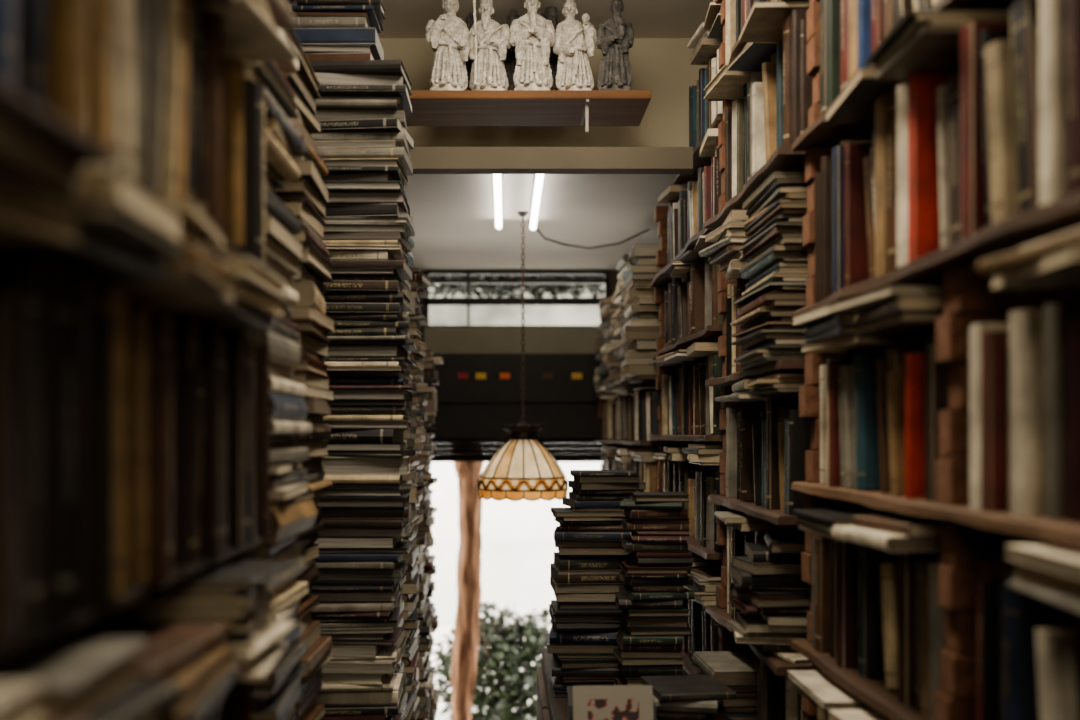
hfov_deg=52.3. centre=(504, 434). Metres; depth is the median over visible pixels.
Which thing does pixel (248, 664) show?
book
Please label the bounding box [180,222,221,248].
book
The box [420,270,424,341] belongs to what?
wall
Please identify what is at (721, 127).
brick
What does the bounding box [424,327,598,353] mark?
beam
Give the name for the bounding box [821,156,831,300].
book
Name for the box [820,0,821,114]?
book
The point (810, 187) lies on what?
brick
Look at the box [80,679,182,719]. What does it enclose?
book
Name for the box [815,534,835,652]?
book
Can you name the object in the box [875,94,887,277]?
book
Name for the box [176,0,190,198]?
book
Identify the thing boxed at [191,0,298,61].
book
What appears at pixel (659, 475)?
brick
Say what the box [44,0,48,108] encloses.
book
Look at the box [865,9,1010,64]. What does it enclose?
book
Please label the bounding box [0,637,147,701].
book
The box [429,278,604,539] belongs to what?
sky
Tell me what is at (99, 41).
book
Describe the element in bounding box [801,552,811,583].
brick
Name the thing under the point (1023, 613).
book
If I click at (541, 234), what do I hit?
cable
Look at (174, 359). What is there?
book
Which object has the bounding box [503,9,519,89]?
figurine
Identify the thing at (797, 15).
book
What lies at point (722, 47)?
brick
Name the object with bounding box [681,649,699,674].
plank
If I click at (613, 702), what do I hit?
magazine
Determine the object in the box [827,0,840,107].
book
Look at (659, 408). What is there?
brick
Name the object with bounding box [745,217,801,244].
magazine
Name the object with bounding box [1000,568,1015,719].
book
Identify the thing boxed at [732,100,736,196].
book
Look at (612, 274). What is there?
wall
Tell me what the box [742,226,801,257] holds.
magazine
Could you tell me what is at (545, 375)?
price tag
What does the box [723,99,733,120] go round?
brick
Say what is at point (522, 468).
pendant lamp
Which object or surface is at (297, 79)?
book
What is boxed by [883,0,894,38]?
book
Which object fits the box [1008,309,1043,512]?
book
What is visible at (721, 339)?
brick
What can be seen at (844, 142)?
book
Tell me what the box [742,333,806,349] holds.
magazine
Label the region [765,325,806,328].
magazine
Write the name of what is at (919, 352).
book
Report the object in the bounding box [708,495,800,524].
plank
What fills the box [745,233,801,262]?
magazine
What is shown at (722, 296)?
brick
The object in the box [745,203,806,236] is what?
magazine
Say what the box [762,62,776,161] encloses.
book
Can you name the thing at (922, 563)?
book
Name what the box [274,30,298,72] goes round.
book
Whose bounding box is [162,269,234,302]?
book
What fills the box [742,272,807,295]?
magazine
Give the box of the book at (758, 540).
[755,537,766,543]
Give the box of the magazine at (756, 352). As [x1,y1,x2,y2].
[734,349,801,362]
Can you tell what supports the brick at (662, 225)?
on the brick at (663, 239)
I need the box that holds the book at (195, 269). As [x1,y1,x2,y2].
[164,262,233,295]
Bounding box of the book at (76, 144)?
[0,80,113,165]
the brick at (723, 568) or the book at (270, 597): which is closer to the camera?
the book at (270, 597)
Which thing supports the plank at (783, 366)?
on the brick at (725, 391)
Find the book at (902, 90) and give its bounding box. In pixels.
[897,82,907,268]
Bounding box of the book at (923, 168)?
[908,72,958,262]
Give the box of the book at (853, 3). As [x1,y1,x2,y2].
[850,0,857,79]
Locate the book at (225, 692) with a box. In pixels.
[224,692,225,719]
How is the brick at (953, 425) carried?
on the brick at (952, 473)
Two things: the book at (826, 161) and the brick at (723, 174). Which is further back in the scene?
the brick at (723, 174)
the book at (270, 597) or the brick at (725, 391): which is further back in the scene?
the brick at (725, 391)
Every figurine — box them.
[425,0,469,89]
[465,11,476,89]
[468,0,510,89]
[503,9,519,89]
[509,0,554,89]
[541,6,560,89]
[553,0,596,89]
[596,0,633,89]
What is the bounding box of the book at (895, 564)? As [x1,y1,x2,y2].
[894,563,897,630]
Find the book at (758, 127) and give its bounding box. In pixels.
[752,82,765,175]
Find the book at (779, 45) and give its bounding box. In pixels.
[777,42,782,147]
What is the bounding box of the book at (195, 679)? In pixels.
[152,645,231,718]
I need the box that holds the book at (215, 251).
[180,227,230,260]
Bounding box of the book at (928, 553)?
[914,551,939,705]
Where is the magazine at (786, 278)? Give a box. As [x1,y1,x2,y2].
[741,276,808,296]
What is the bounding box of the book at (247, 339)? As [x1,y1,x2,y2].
[246,338,249,544]
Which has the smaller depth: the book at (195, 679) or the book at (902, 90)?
the book at (195, 679)
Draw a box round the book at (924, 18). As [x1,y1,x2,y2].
[874,11,1009,70]
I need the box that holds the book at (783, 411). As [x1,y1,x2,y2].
[778,406,798,421]
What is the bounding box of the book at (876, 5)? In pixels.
[871,0,882,53]
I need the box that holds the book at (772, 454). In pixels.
[766,399,798,508]
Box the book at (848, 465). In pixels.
[842,366,852,487]
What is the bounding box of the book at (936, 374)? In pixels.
[925,344,952,501]
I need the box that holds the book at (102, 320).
[93,311,112,602]
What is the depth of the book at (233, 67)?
1.15 m
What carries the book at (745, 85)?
on the plank at (783, 159)
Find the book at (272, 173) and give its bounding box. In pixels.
[265,160,284,188]
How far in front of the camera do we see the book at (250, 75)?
1.35 m
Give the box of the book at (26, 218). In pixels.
[0,182,77,244]
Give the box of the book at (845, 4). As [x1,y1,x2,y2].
[841,0,849,91]
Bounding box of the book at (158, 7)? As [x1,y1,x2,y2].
[141,0,165,193]
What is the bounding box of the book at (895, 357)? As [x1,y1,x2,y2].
[887,348,924,371]
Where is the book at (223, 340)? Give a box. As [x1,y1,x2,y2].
[221,338,226,554]
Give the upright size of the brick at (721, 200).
0.055 m
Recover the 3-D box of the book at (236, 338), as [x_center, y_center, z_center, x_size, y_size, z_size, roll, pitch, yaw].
[-0.354,0.004,1.181,0.150,0.231,0.024,0,0,0]
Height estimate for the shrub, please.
0.833 m
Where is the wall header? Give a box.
[380,38,707,146]
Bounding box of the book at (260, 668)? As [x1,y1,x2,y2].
[235,641,287,680]
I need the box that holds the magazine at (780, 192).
[749,187,806,218]
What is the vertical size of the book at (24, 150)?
0.019 m
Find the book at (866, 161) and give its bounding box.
[863,155,874,278]
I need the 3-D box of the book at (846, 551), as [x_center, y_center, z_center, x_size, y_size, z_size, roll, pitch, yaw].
[0.576,0.252,1.665,0.144,0.195,0.034,0,0,0]
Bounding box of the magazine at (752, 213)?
[748,185,806,218]
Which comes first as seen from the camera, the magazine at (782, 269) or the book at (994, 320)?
the book at (994, 320)
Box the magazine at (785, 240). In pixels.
[753,237,801,259]
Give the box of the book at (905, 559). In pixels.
[898,552,913,704]
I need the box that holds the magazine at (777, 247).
[740,244,809,272]
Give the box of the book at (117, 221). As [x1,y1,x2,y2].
[62,202,183,257]
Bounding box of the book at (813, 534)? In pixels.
[812,533,814,647]
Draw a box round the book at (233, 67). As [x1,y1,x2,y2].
[222,56,243,247]
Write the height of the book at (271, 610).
0.009 m
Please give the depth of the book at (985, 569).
1.21 m
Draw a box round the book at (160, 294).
[93,279,225,308]
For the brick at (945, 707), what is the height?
0.049 m
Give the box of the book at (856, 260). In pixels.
[844,143,871,286]
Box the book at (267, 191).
[265,186,293,215]
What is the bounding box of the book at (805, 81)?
[800,20,811,133]
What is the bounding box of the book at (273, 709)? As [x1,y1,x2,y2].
[251,674,300,719]
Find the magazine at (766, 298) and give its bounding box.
[735,293,805,316]
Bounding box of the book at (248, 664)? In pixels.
[239,642,275,675]
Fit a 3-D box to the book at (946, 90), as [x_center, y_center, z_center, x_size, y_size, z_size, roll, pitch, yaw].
[0.587,-0.309,1.285,0.137,0.192,0.028,0,0,0]
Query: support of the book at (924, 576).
on the plank at (873, 692)
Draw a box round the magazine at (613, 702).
[573,685,653,719]
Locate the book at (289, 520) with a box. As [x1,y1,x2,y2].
[260,499,317,542]
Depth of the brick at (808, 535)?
1.86 m
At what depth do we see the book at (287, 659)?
1.42 m
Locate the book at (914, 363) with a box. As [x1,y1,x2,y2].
[905,354,924,498]
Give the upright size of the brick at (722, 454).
0.049 m
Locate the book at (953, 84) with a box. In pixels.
[947,72,959,244]
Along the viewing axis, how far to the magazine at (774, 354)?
1.94 m
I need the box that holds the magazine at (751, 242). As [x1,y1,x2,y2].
[739,222,801,250]
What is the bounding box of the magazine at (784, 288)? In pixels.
[737,286,805,307]
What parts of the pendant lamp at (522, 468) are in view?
lamp shade, chain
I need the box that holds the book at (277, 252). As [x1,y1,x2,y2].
[265,233,299,274]
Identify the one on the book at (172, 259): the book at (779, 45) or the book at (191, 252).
the book at (191, 252)
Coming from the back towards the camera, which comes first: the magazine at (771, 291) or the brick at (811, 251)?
the magazine at (771, 291)
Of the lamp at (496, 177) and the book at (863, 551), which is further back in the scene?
the lamp at (496, 177)
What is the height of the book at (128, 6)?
0.202 m
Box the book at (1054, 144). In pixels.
[1039,0,1070,205]
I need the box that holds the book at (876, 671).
[869,551,897,678]
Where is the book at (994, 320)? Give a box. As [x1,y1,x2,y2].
[986,319,1007,322]
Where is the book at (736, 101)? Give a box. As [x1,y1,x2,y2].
[736,101,736,194]
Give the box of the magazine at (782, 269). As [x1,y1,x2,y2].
[745,267,807,290]
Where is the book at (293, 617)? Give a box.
[286,611,296,622]
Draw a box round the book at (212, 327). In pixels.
[200,320,220,555]
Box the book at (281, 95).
[244,62,298,117]
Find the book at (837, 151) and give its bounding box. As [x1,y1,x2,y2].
[832,145,843,293]
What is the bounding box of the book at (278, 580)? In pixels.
[262,556,305,591]
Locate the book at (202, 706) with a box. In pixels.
[156,662,239,719]
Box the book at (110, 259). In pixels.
[0,219,165,280]
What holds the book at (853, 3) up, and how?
on the plank at (819, 133)
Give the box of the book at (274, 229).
[265,215,301,259]
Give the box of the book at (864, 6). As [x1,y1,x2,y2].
[858,0,870,69]
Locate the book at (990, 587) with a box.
[981,578,999,719]
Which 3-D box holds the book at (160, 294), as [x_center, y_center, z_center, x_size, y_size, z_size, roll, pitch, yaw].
[-0.324,-0.117,0.924,0.132,0.004,0.160,0,0,2]
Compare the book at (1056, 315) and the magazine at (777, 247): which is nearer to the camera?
the book at (1056, 315)
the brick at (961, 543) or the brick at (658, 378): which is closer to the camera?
the brick at (961, 543)
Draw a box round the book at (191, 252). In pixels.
[178,238,229,278]
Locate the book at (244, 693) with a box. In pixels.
[238,681,250,719]
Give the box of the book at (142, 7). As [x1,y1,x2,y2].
[135,0,150,184]
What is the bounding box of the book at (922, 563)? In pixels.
[916,557,940,709]
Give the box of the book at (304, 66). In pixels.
[298,46,320,98]
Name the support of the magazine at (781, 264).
on the magazine at (782, 269)
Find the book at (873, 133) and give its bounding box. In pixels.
[871,130,874,188]
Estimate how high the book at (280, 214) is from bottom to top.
0.020 m
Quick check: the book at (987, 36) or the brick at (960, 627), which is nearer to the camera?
the book at (987, 36)
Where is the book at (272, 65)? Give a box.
[267,61,294,99]
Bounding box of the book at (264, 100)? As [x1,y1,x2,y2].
[262,100,264,262]
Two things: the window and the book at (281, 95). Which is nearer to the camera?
the book at (281, 95)
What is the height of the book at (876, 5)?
0.222 m
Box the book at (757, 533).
[755,531,804,536]
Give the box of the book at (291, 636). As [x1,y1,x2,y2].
[277,623,300,652]
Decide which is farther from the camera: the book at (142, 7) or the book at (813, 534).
the book at (813, 534)
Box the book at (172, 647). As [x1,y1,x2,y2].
[55,622,228,679]
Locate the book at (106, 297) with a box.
[93,284,125,598]
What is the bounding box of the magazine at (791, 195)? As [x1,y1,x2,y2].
[744,192,806,226]
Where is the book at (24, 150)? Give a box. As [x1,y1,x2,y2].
[0,106,83,197]
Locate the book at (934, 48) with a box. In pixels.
[875,26,963,79]
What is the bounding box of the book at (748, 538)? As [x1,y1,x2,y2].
[745,535,754,555]
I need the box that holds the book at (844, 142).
[840,140,871,144]
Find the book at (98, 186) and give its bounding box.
[70,170,180,241]
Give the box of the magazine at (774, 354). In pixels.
[740,352,808,366]
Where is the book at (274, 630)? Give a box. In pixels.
[226,621,293,662]
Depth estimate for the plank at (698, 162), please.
3.02 m
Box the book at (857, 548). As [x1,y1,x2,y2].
[857,548,857,669]
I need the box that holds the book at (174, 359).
[172,354,176,441]
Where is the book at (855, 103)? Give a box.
[825,67,907,122]
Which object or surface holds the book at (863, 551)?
on the plank at (873, 692)
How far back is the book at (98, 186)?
0.69 m
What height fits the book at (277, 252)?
0.022 m
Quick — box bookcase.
[0,164,260,660]
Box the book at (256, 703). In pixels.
[251,662,305,710]
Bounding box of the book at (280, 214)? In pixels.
[265,194,300,234]
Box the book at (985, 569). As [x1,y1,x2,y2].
[977,561,1015,719]
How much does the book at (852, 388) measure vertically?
0.186 m
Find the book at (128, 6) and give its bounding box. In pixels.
[122,0,134,180]
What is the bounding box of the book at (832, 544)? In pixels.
[829,541,836,658]
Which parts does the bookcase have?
panel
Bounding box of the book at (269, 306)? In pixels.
[220,277,286,319]
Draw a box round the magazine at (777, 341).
[744,339,805,352]
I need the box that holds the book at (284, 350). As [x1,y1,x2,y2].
[246,331,300,366]
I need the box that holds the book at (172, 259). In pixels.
[166,258,185,261]
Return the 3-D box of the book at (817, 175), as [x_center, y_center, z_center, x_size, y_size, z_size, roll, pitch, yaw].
[0.568,-0.317,1.778,0.134,0.210,0.019,0,0,0]
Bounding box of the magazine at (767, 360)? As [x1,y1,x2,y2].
[739,357,803,369]
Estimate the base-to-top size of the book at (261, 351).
0.225 m
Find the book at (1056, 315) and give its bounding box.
[1044,303,1079,519]
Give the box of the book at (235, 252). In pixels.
[222,241,272,270]
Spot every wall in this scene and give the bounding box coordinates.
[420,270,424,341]
[429,540,558,622]
[608,270,659,450]
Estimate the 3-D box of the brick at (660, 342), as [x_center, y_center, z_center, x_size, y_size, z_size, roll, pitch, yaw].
[0.595,-0.288,3.572,0.200,0.054,0.045,0,0,0]
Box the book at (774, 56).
[771,53,776,61]
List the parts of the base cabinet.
door, door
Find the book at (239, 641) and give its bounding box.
[223,616,269,650]
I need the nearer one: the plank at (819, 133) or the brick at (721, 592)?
the plank at (819, 133)
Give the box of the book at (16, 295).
[0,289,22,635]
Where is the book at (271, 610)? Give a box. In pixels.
[229,606,276,636]
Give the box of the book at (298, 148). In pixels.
[264,95,307,156]
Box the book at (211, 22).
[197,11,222,233]
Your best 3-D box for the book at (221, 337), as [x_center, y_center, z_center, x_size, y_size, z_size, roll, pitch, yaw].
[-0.358,0.008,1.156,0.133,0.223,0.007,0,0,0]
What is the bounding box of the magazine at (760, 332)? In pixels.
[732,329,804,344]
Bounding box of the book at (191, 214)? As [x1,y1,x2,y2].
[158,199,224,247]
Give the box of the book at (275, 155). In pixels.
[265,127,300,180]
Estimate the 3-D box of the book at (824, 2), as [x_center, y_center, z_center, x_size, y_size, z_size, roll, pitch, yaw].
[0.588,-0.623,1.784,0.146,0.246,0.016,0,0,0]
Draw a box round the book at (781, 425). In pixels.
[778,422,784,510]
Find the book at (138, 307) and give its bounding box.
[126,298,147,583]
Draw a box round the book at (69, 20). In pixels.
[46,0,90,134]
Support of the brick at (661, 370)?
on the brick at (658, 378)
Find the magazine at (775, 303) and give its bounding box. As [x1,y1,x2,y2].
[740,300,805,317]
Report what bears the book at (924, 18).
on the book at (943, 22)
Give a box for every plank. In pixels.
[594,439,659,444]
[596,375,657,396]
[650,228,716,286]
[650,435,722,441]
[653,325,722,358]
[673,113,722,183]
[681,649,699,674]
[687,536,722,559]
[702,146,806,227]
[705,360,803,385]
[705,605,811,675]
[708,0,770,100]
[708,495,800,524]
[790,639,922,719]
[791,0,1015,150]
[791,482,1079,548]
[792,192,1079,319]
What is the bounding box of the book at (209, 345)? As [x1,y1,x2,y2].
[200,336,218,557]
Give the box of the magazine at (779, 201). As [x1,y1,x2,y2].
[744,199,806,231]
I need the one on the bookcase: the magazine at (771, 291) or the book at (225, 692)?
the book at (225, 692)
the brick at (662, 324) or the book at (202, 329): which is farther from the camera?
the brick at (662, 324)
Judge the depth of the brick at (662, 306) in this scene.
3.55 m
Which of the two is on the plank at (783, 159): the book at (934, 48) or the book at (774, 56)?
the book at (774, 56)
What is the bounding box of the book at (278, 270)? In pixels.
[264,254,292,288]
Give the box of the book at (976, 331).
[969,323,1007,509]
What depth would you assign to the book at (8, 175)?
0.60 m
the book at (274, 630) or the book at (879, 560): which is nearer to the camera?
the book at (274, 630)
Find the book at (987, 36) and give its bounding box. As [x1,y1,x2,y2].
[980,29,1010,226]
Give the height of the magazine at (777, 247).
0.011 m
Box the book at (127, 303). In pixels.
[126,302,128,589]
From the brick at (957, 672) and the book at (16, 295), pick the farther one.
the brick at (957, 672)
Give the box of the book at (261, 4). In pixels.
[252,0,274,26]
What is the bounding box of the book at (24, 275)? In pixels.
[0,260,39,633]
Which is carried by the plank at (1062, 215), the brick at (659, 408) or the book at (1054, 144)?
the book at (1054, 144)
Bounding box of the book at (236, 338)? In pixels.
[221,330,245,546]
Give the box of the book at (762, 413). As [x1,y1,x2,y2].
[760,410,765,416]
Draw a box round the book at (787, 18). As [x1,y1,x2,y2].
[783,14,790,145]
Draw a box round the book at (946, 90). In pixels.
[945,90,950,245]
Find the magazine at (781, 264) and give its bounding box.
[745,262,807,287]
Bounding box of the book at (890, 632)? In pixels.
[880,563,897,688]
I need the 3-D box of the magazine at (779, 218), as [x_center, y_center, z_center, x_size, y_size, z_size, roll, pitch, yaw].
[0.586,-0.385,2.078,0.214,0.005,0.278,0,0,0]
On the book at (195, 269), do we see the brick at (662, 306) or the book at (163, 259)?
the book at (163, 259)
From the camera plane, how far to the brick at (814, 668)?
1.86 m
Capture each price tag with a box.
[458,373,467,378]
[476,373,485,378]
[500,373,509,378]
[543,373,552,378]
[572,373,581,378]
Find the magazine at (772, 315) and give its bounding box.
[739,310,796,330]
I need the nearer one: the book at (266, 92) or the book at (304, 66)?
the book at (266, 92)
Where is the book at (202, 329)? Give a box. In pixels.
[200,327,204,335]
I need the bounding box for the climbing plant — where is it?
[429,275,604,297]
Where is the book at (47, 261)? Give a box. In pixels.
[0,252,55,629]
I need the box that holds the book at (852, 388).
[850,363,856,488]
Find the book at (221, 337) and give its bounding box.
[221,337,227,547]
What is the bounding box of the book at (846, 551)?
[837,540,857,667]
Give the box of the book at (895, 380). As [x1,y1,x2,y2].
[886,371,904,494]
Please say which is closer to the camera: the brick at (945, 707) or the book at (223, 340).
the book at (223, 340)
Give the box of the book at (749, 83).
[747,81,750,181]
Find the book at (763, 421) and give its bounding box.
[762,420,765,507]
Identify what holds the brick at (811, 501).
on the brick
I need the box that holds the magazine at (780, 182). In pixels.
[746,178,809,215]
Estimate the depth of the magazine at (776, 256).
1.98 m
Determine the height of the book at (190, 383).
0.181 m
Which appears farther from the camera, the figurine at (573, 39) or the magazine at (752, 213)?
the figurine at (573, 39)
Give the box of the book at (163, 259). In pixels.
[157,258,172,261]
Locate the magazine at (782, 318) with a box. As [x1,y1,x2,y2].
[773,317,792,320]
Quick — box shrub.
[432,601,551,719]
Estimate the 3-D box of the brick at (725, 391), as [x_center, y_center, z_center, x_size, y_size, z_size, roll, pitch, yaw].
[0.605,-0.086,2.551,0.200,0.049,0.051,0,0,0]
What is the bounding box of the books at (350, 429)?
[0,0,1079,719]
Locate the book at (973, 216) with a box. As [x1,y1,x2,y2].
[960,21,1010,240]
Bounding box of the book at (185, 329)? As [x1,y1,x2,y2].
[172,316,199,559]
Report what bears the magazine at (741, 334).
on the magazine at (773, 326)
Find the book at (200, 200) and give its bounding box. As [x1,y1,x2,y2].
[195,30,205,213]
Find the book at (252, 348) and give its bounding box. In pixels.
[250,345,254,361]
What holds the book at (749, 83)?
on the plank at (783, 159)
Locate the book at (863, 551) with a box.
[858,544,883,677]
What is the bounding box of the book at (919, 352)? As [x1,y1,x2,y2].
[908,351,924,353]
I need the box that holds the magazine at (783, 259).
[749,258,807,281]
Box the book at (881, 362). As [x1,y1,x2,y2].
[876,357,890,492]
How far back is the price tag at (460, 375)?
5.39 m
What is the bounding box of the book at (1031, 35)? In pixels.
[1024,26,1038,208]
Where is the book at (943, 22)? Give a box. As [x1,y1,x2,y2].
[878,19,1010,72]
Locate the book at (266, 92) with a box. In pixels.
[264,87,300,137]
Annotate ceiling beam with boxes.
[410,147,692,173]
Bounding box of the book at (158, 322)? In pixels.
[148,312,171,578]
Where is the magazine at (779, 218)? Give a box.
[743,215,803,244]
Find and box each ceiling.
[290,0,712,37]
[404,174,686,269]
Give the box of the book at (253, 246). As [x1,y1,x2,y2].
[238,83,263,261]
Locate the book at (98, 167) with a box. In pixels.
[82,165,111,169]
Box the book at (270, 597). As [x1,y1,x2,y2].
[97,592,277,626]
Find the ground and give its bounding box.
[430,623,551,719]
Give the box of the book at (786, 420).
[785,419,788,513]
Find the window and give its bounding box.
[425,270,607,326]
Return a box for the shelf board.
[405,90,650,125]
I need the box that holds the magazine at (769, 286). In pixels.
[733,281,805,303]
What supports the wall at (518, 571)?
on the ground
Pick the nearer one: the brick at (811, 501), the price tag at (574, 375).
the brick at (811, 501)
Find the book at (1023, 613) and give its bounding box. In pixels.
[1003,584,1079,719]
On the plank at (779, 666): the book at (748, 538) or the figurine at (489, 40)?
the book at (748, 538)
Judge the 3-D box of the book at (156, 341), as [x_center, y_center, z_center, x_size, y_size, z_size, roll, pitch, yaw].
[-0.347,0.018,0.902,0.137,0.202,0.020,0,0,0]
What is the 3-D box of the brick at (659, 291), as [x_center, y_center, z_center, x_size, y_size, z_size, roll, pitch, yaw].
[0.587,-0.453,3.571,0.200,0.054,0.045,0,0,0]
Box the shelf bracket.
[580,99,588,131]
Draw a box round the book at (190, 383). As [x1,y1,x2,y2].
[172,369,205,565]
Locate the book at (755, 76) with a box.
[751,72,762,176]
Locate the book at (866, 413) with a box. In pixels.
[854,353,883,489]
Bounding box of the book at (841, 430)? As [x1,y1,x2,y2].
[838,365,849,486]
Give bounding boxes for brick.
[598,408,602,417]
[599,397,608,407]
[602,443,644,452]
[654,286,667,303]
[655,206,668,222]
[656,250,666,266]
[656,338,664,354]
[656,375,661,389]
[657,364,675,374]
[657,405,661,419]
[657,473,662,488]
[658,220,666,237]
[658,460,663,472]
[659,303,664,320]
[659,420,661,434]
[660,235,666,249]
[660,320,664,337]
[660,441,722,451]
[716,504,741,524]
[716,524,726,545]
[716,586,726,607]
[717,272,736,292]
[718,121,724,148]
[718,194,724,212]
[718,291,727,314]
[718,335,725,357]
[718,623,734,638]
[719,42,724,69]
[719,145,724,171]
[719,409,725,429]
[719,636,752,650]
[720,452,725,473]
[720,474,725,495]
[721,0,724,24]
[721,170,724,194]
[721,387,765,408]
[721,565,726,587]
[722,357,725,376]
[723,24,724,41]
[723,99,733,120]
[723,314,725,334]
[723,431,725,451]
[723,546,726,566]
[799,385,819,417]
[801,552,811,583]
[802,211,814,246]
[802,695,817,715]
[804,352,853,384]
[804,493,891,510]
[804,712,817,719]
[805,147,833,182]
[805,450,819,482]
[805,531,811,553]
[806,2,819,42]
[806,34,819,75]
[806,276,814,306]
[807,180,814,212]
[807,611,811,642]
[808,103,819,126]
[808,244,814,277]
[809,0,819,7]
[810,584,811,610]
[811,418,819,449]
[812,69,819,104]
[812,663,820,670]
[934,691,976,719]
[936,313,1007,362]
[936,457,968,504]
[938,410,968,456]
[938,564,976,610]
[939,650,976,699]
[940,520,1060,565]
[943,264,1079,314]
[944,608,976,653]
[948,362,968,408]
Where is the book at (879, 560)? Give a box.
[878,559,897,683]
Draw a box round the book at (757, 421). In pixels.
[752,417,765,504]
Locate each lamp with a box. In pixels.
[477,211,568,500]
[493,174,501,229]
[530,174,543,230]
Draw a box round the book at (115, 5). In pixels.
[110,0,121,171]
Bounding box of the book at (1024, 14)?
[1010,0,1038,213]
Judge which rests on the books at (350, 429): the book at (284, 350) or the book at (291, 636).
the book at (284, 350)
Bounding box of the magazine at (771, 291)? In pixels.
[738,291,805,309]
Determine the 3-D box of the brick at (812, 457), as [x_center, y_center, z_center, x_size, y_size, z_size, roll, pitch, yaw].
[0.612,0.053,1.854,0.200,0.053,0.048,0,0,0]
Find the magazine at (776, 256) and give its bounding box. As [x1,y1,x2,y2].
[741,251,807,278]
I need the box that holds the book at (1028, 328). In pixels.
[1014,314,1043,516]
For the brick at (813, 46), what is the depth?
1.84 m
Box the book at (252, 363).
[250,361,254,542]
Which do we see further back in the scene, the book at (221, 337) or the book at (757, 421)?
the book at (757, 421)
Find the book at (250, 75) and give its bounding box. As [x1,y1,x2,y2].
[244,66,288,118]
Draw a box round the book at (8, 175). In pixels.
[0,162,70,204]
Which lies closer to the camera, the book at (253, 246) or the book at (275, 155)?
the book at (253, 246)
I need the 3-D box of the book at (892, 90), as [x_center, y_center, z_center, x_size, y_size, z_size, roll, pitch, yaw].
[0.571,-0.335,1.442,0.138,0.244,0.028,0,0,0]
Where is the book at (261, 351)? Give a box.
[252,345,268,536]
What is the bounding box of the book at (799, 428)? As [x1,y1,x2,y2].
[789,410,810,514]
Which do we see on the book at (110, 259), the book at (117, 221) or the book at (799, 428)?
the book at (117, 221)
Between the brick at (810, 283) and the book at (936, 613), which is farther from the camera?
the brick at (810, 283)
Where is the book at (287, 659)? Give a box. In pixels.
[251,640,306,687]
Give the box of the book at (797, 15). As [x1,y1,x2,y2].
[791,9,807,145]
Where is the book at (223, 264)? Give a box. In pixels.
[180,235,226,267]
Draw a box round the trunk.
[451,462,483,719]
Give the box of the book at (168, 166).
[154,0,181,198]
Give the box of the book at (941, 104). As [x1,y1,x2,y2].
[936,85,948,248]
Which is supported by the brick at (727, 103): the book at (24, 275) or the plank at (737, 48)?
the plank at (737, 48)
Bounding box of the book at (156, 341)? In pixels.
[148,333,164,581]
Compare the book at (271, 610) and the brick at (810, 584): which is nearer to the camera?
the book at (271, 610)
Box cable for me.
[537,229,649,248]
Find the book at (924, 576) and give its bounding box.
[921,573,928,719]
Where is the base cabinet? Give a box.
[537,649,567,719]
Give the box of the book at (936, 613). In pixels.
[929,562,947,719]
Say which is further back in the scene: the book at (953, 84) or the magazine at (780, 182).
the magazine at (780, 182)
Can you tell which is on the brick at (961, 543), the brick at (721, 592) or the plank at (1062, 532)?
the plank at (1062, 532)
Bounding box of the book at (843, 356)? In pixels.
[840,353,857,359]
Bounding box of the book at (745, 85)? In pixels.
[743,84,746,187]
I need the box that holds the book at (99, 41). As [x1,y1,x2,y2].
[88,0,109,149]
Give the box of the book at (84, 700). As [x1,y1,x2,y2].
[34,656,133,718]
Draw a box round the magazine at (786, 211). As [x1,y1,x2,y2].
[776,209,806,215]
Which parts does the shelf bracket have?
leg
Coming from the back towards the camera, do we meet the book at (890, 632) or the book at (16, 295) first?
the book at (890, 632)
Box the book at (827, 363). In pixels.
[827,363,828,485]
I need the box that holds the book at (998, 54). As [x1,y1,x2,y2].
[985,40,1017,223]
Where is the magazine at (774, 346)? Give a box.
[735,344,805,357]
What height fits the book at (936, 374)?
0.188 m
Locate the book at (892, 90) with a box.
[888,83,903,272]
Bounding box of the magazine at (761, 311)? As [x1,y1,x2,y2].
[730,307,803,325]
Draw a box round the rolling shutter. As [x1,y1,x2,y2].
[431,354,602,461]
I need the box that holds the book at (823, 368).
[820,365,826,483]
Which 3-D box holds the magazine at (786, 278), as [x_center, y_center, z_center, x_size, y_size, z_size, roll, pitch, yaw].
[0.581,-0.274,2.068,0.206,0.009,0.267,0,0,-3]
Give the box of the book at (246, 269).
[221,257,287,300]
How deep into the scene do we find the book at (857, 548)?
1.63 m
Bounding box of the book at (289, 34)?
[282,29,300,57]
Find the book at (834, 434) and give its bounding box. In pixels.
[829,360,853,486]
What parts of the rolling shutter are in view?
rail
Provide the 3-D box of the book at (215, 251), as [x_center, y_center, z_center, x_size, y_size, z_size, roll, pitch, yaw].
[-0.322,-0.160,0.916,0.142,0.006,0.156,0,0,4]
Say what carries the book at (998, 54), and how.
on the plank at (1062, 215)
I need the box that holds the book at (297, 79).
[281,68,315,114]
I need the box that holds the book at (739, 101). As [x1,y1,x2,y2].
[737,98,742,193]
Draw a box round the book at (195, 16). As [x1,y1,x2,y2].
[186,8,200,200]
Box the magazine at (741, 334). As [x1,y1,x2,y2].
[731,321,792,337]
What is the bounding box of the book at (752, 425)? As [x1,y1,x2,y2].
[752,425,754,501]
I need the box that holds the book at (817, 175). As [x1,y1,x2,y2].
[815,172,820,303]
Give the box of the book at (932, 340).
[927,337,935,344]
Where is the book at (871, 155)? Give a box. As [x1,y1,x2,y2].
[870,147,874,228]
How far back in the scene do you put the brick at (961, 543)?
1.24 m
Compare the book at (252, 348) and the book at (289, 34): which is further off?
the book at (289, 34)
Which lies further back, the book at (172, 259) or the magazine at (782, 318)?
the magazine at (782, 318)
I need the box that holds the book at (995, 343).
[983,331,1007,511]
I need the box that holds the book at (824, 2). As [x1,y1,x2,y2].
[822,0,826,112]
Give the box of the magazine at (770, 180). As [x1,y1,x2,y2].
[742,172,804,209]

